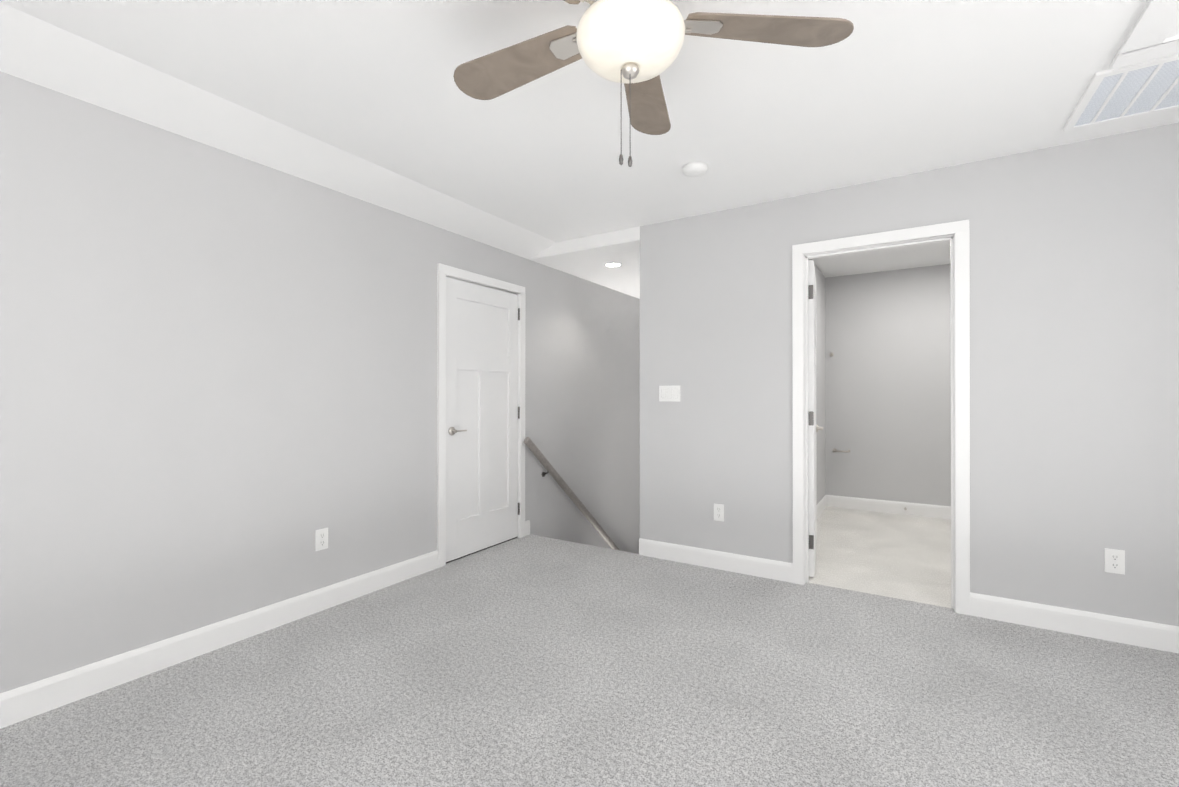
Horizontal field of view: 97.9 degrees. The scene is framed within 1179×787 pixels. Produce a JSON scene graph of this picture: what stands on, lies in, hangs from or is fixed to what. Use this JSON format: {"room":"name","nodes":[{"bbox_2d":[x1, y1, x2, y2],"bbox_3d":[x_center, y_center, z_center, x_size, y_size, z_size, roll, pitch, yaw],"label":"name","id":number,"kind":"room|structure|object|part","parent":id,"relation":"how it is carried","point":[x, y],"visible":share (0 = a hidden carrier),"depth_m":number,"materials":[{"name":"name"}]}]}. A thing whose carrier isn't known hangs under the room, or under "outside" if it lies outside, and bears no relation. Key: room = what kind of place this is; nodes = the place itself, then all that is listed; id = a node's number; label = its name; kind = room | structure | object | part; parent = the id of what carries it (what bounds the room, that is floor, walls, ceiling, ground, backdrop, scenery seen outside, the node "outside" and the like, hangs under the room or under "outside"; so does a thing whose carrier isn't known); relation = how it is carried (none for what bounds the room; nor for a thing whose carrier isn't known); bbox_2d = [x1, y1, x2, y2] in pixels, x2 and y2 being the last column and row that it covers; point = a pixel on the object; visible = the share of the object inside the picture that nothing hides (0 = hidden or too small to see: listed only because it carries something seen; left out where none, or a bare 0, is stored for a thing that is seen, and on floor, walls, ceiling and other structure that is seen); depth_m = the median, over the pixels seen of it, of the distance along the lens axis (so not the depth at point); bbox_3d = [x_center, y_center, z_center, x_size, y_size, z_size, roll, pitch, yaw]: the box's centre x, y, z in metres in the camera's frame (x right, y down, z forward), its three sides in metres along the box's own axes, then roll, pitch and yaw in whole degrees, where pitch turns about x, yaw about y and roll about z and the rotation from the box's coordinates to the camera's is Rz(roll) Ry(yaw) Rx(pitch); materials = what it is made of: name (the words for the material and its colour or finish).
{"room":"empty loft room","nodes":[
{"label":"empty loft room","id":0,"kind":"room"},
{"bbox_2d":[0,71,639,692],"bbox_3d":[-0.541,1.392,4.468,0.120,5.620,9.490,0,0,32],"label":"wall","id":1,"kind":"structure","parent":0,"point":[218,385],"depth_m":2.42,"materials":[{"name":"grey paint"}]},
{"bbox_2d":[0,550,437,728],"bbox_3d":[-1.988,1.135,2.020,0.015,0.120,3.564,0,0,32],"label":"baseboard","id":2,"kind":"structure","parent":1,"relation":"attached to","point":[21,703],"depth_m":2.30,"materials":[{"name":"white paint"}]},
{"bbox_2d":[315,527,327,550],"bbox_3d":[-1.481,0.807,2.841,0.008,0.115,0.070,0,0,32],"label":"outlet","id":3,"kind":"object","parent":1,"relation":"attached to","point":[321,539],"visible":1,"depth_m":2.84,"materials":[{"name":"white plastic"}]},
{"bbox_2d":[437,263,525,567],"bbox_3d":[-0.847,0.152,3.964,0.138,2.098,0.940,0,0,32],"label":"trim","id":4,"kind":"structure","parent":1,"relation":"attached to","point":[444,271],"depth_m":3.58,"materials":[{"name":"white paint"}]},
{"bbox_2d":[446,277,519,562],"bbox_3d":[-0.818,0.187,3.953,0.131,2.024,0.807,0,0,32],"label":"closet door","id":5,"kind":"structure","parent":1,"relation":"in","point":[482,418],"depth_m":3.91,"materials":[{"name":"white paint"}]},
{"bbox_2d":[525,520,529,535],"bbox_3d":[-0.531,1.142,4.357,0.015,0.120,0.069,0,0,32],"label":"baseboard","id":6,"kind":"structure","parent":1,"relation":"attached to","point":[527,527],"depth_m":4.35,"materials":[{"name":"white paint"}]},
{"bbox_2d":[524,437,619,550],"bbox_3d":[0.382,1.870,5.759,0.079,3.008,3.523,0,0,32],"label":"handrail","id":7,"kind":"object","parent":1,"relation":"attached to","point":[547,465],"visible":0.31,"depth_m":4.75,"materials":[{"name":"grey wood"}]},
{"bbox_2d":[529,227,639,262],"bbox_3d":[-0.040,-1.284,4.170,1.055,0.270,0.120,0,0,32],"label":"header beam","id":8,"kind":"structure","parent":0,"point":[624,238],"depth_m":4.08,"materials":[{"name":"white paint"}]},
{"bbox_2d":[538,245,639,298],"bbox_3d":[1.198,-1.183,6.155,1.055,0.080,4.560,0,0,32],"label":"ceiling","id":9,"kind":"structure","parent":0,"point":[624,277],"depth_m":4.71,"materials":[{"name":"white paint"}]},
{"bbox_2d":[604,262,621,266],"bbox_3d":[0.211,-1.144,4.567,0.156,0.006,0.156,0,0,32],"label":"recessed light","id":10,"kind":"object","parent":9,"relation":"in","point":[613,264],"visible":1,"depth_m":4.55,"materials":[{"name":"white"}]},
{"bbox_2d":[0,534,1178,786],"bbox_3d":[0.162,1.317,1.228,4.740,0.250,4.735,0,0,32],"label":"floor carpet","id":11,"kind":"object","parent":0,"point":[530,660],"visible":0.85,"depth_m":2.02,"materials":[{"name":"grey carpet"}]},
{"bbox_2d":[0,0,1178,258],"bbox_3d":[0.181,-1.267,1.268,4.500,0.220,4.570,0,0,32],"label":"ceiling","id":12,"kind":"structure","parent":0,"point":[370,102],"depth_m":2.16,"materials":[{"name":"white paint"}]},
{"bbox_2d":[453,0,853,166],"bbox_3d":[0.070,-0.943,1.465,1.199,0.627,1.244,0,0,32],"label":"fan","id":13,"kind":"object","parent":12,"relation":"hanging from","point":[493,75],"depth_m":1.47,"materials":[{"name":"brown wood"}]},
{"bbox_3d":[0.101,-0.766,1.429,0.038,0.272,0.012,0,0,-2],"label":"fan cord","id":14,"kind":"part","parent":13,"relation":"part of","materials":[{"name":"silver metal"}]},
{"bbox_3d":[0.115,-1.071,1.442,0.226,0.372,0.226,0,0,32],"label":"fan body","id":15,"kind":"part","parent":13,"relation":"part of","materials":[{"name":"white glass"}]},
{"bbox_3d":[0.115,-0.975,1.442,0.304,0.123,0.304,0,0,32],"label":"fan shade","id":16,"kind":"part","parent":13,"relation":"part of","materials":[{"name":"white glass"}]},
{"bbox_2d":[682,161,706,176],"bbox_3d":[0.583,-1.232,2.838,0.136,0.041,0.136,0,0,32],"label":"smoke detector","id":17,"kind":"object","parent":12,"relation":"attached to","point":[695,169],"visible":1,"depth_m":2.80,"materials":[{"name":"white plastic"}]},
{"bbox_2d":[1063,54,1178,131],"bbox_3d":[2.440,-1.249,2.023,0.765,0.012,0.510,0,0,32],"label":"ceiling vent","id":18,"kind":"object","parent":12,"relation":"in","point":[1134,91],"visible":1,"depth_m":2.14,"materials":[{"name":"white paint"}]},
{"bbox_2d":[1109,0,1178,69],"bbox_3d":[2.107,-1.248,1.459,0.738,0.022,0.732,0,0,32],"label":"attic hatch","id":19,"kind":"object","parent":12,"relation":"attached to","point":[1153,34],"visible":1,"depth_m":1.78,"materials":[{"name":"white paint"}]},
{"bbox_2d":[808,259,825,503],"bbox_3d":[1.868,-0.107,4.556,0.120,2.620,2.560,0,0,32],"label":"wall","id":20,"kind":"structure","parent":0,"point":[820,381],"depth_m":5.21,"materials":[{"name":"grey paint"}]},
{"bbox_2d":[817,495,826,518],"bbox_3d":[1.893,1.142,4.465,0.015,0.120,2.440,0,0,32],"label":"baseboard","id":21,"kind":"structure","parent":20,"relation":"attached to","point":[821,505],"depth_m":5.16,"materials":[{"name":"white paint"}]},
{"bbox_2d":[808,506,950,607],"bbox_3d":[2.684,1.301,3.999,2.090,0.200,2.635,0,0,32],"label":"floor","id":22,"kind":"structure","parent":0,"point":[901,556],"depth_m":3.83,"materials":[{"name":"beige tile"}]},
{"bbox_2d":[812,241,949,277],"bbox_3d":[2.672,-1.299,3.987,1.850,0.100,2.440,0,0,32],"label":"ceiling","id":23,"kind":"structure","parent":0,"point":[924,255],"depth_m":4.81,"materials":[{"name":"white paint"}]},
{"bbox_2d":[825,264,950,505],"bbox_3d":[3.349,-0.106,5.070,2.090,2.620,0.120,0,0,32],"label":"wall","id":24,"kind":"structure","parent":0,"point":[888,385],"depth_m":5.19,"materials":[{"name":"grey paint"}]},
{"bbox_2d":[832,448,849,452],"bbox_3d":[2.643,0.605,5.392,0.177,0.049,0.078,0,0,32],"label":"paper holder","id":25,"kind":"object","parent":24,"relation":"attached to","point":[834,450],"visible":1,"depth_m":5.38,"materials":[{"name":"silver metal"}]},
{"bbox_2d":[826,495,950,518],"bbox_3d":[3.313,1.144,5.009,1.850,0.120,0.015,0,0,32],"label":"baseboard","id":26,"kind":"structure","parent":24,"relation":"attached to","point":[924,510],"depth_m":5.17,"materials":[{"name":"white paint"}]},
{"bbox_2d":[640,122,1178,625],"bbox_3d":[1.921,-0.112,2.944,3.565,2.620,0.120,0,0,32],"label":"wall","id":27,"kind":"structure","parent":0,"point":[1074,360],"depth_m":2.69,"materials":[{"name":"grey paint"}]},
{"bbox_2d":[659,385,679,401],"bbox_3d":[0.578,0.000,3.704,0.162,0.115,0.010,0,0,32],"label":"switch plate","id":28,"kind":"object","parent":27,"relation":"attached to","point":[669,393],"visible":1,"depth_m":3.70,"materials":[{"name":"white plastic"}]},
{"bbox_2d":[639,538,792,582],"bbox_3d":[0.831,1.139,3.540,1.082,0.120,0.015,0,0,32],"label":"baseboard","id":29,"kind":"structure","parent":27,"relation":"attached to","point":[756,566],"depth_m":3.50,"materials":[{"name":"white paint"}]},
{"bbox_2d":[714,503,723,521],"bbox_3d":[0.885,0.814,3.511,0.070,0.115,0.008,0,0,32],"label":"outlet","id":30,"kind":"object","parent":27,"relation":"attached to","point":[718,512],"visible":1,"depth_m":3.51,"materials":[{"name":"white plastic"}]},
{"bbox_2d":[808,260,822,576],"bbox_3d":[1.577,0.162,3.678,0.168,2.054,0.771,0,0,32],"label":"bathroom door","id":31,"kind":"structure","parent":27,"relation":"in","point":[813,428],"depth_m":3.33,"materials":[{"name":"white paint"}]},
{"bbox_2d":[792,220,969,614],"bbox_3d":[1.710,0.129,3.075,0.907,2.138,0.156,0,0,32],"label":"door frame","id":32,"kind":"structure","parent":27,"relation":"attached to","point":[956,234],"depth_m":2.86,"materials":[{"name":"white paint"}]},
{"bbox_2d":[970,592,1178,653],"bbox_3d":[2.676,1.136,2.389,1.459,0.120,0.015,0,0,32],"label":"baseboard","id":33,"kind":"structure","parent":27,"relation":"attached to","point":[1152,635],"depth_m":2.54,"materials":[{"name":"white paint"}]},
{"bbox_2d":[1105,548,1124,574],"bbox_3d":[2.539,0.811,2.480,0.070,0.115,0.008,0,0,32],"label":"outlet","id":34,"kind":"object","parent":27,"relation":"attached to","point":[1114,560],"visible":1,"depth_m":2.48,"materials":[{"name":"white plastic"}]}
]}

